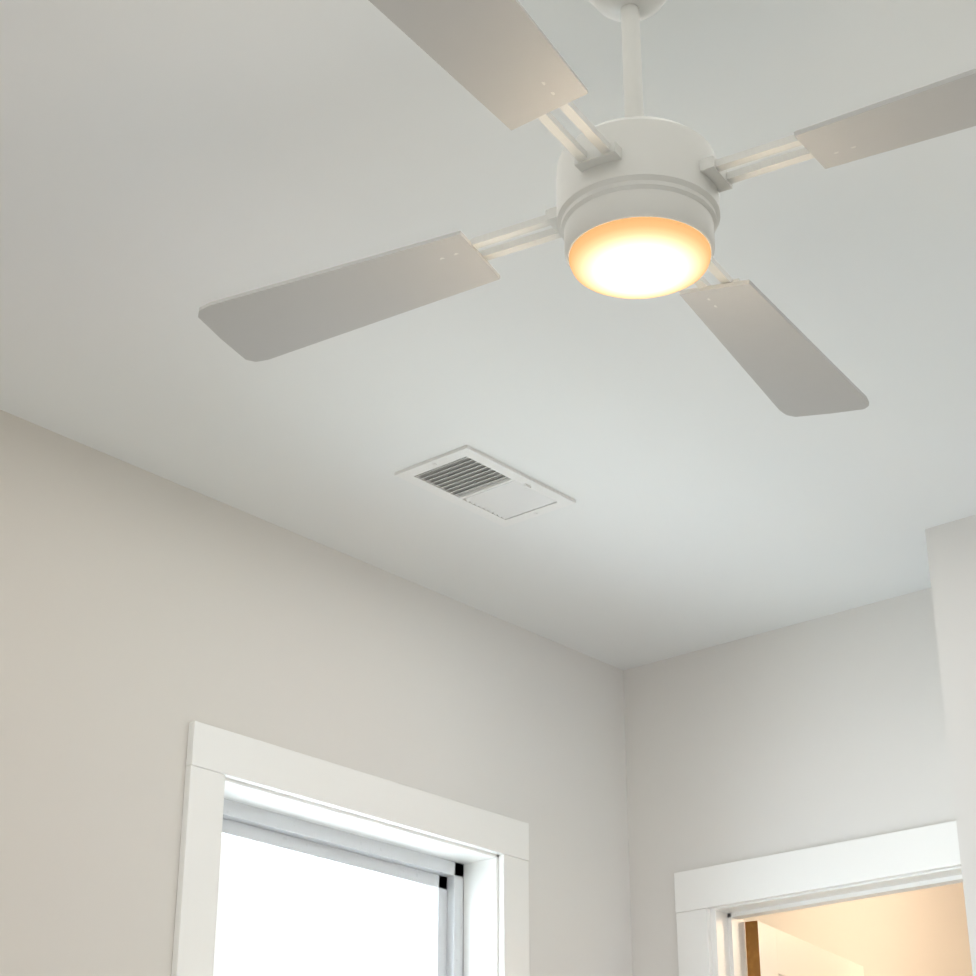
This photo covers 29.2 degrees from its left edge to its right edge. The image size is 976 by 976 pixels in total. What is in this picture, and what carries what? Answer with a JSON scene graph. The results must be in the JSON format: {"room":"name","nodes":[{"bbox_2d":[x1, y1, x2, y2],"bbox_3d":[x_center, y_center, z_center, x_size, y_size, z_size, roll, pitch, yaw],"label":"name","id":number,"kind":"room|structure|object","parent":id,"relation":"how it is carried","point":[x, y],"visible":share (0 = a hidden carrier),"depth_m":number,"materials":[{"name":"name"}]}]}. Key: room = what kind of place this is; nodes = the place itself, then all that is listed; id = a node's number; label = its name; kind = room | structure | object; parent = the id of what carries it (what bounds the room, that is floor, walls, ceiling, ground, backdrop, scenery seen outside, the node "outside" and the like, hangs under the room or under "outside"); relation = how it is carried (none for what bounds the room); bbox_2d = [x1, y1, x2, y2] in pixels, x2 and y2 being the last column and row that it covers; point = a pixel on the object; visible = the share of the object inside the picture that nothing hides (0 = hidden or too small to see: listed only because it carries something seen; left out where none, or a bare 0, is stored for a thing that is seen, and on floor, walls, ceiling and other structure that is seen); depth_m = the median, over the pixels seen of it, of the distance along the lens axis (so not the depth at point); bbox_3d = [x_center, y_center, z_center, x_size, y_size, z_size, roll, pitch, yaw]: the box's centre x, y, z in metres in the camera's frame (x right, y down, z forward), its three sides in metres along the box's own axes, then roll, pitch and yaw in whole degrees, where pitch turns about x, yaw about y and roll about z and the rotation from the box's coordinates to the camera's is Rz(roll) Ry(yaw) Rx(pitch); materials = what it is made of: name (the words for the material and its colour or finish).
{"room":"bedroom","nodes":[
{"label":"bedroom","id":0,"kind":"room"},
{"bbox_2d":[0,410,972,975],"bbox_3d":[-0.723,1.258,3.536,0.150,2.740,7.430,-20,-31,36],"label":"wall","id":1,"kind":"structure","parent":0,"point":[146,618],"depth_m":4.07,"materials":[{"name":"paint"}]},
{"bbox_2d":[171,721,529,975],"bbox_3d":[-0.311,1.438,3.950,0.186,1.678,1.136,-20,-31,36],"label":"window","id":2,"kind":"structure","parent":1,"relation":"in","point":[442,878],"depth_m":4.25,"materials":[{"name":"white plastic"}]},
{"bbox_2d":[0,0,975,670],"bbox_3d":[0.613,-0.521,3.098,3.670,0.120,7.430,-20,-31,36],"label":"ceiling","id":3,"kind":"structure","parent":0,"point":[168,168],"depth_m":3.38,"materials":[{"name":"paint"}]},
{"bbox_2d":[395,445,575,526],"bbox_3d":[-0.003,0.002,4.070,0.205,0.015,0.365,-20,-31,36],"label":"ceiling vent","id":4,"kind":"object","parent":3,"relation":"in","point":[471,479],"visible":1,"depth_m":4.06,"materials":[{"name":"white plastic"}]},
{"bbox_2d":[198,0,975,416],"bbox_3d":[0.190,-0.503,2.437,1.016,0.470,1.016,6,-26,-13],"label":"ceiling fan","id":5,"kind":"object","parent":3,"relation":"hanging from","point":[504,62],"visible":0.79,"depth_m":2.31,"materials":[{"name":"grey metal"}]},
{"bbox_2d":[569,217,710,298],"bbox_3d":[0.190,-0.281,2.334,0.177,0.022,0.177,-20,-31,36],"label":"fan light","id":6,"kind":"object","parent":5,"relation":"attached to","point":[639,257],"visible":1,"depth_m":2.31,"materials":[{"name":"white glass"}]},
{"bbox_2d":[623,588,955,975],"bbox_3d":[0.834,1.614,4.303,1.110,2.740,0.120,-20,-31,36],"label":"wall","id":7,"kind":"structure","parent":0,"point":[825,730],"depth_m":4.75,"materials":[{"name":"paint"}]},
{"bbox_2d":[745,921,863,975],"bbox_3d":[0.865,2.155,4.644,0.035,2.018,0.732,-15,-29,28],"label":"door","id":8,"kind":"structure","parent":7,"relation":"in","point":[771,951],"depth_m":4.89,"materials":[{"name":"white wood"}]},
{"bbox_2d":[674,821,962,975],"bbox_3d":[0.892,1.861,4.133,0.954,2.150,0.162,-20,-31,36],"label":"door frame","id":9,"kind":"structure","parent":7,"relation":"attached to","point":[700,893],"depth_m":4.59,"materials":[{"name":"white wood"}]},
{"bbox_2d":[925,515,975,975],"bbox_3d":[2.016,1.095,3.185,2.290,2.740,0.450,-20,-31,36],"label":"wall","id":10,"kind":"structure","parent":0,"point":[951,549],"depth_m":4.12,"materials":[{"name":"paint"}]}
]}

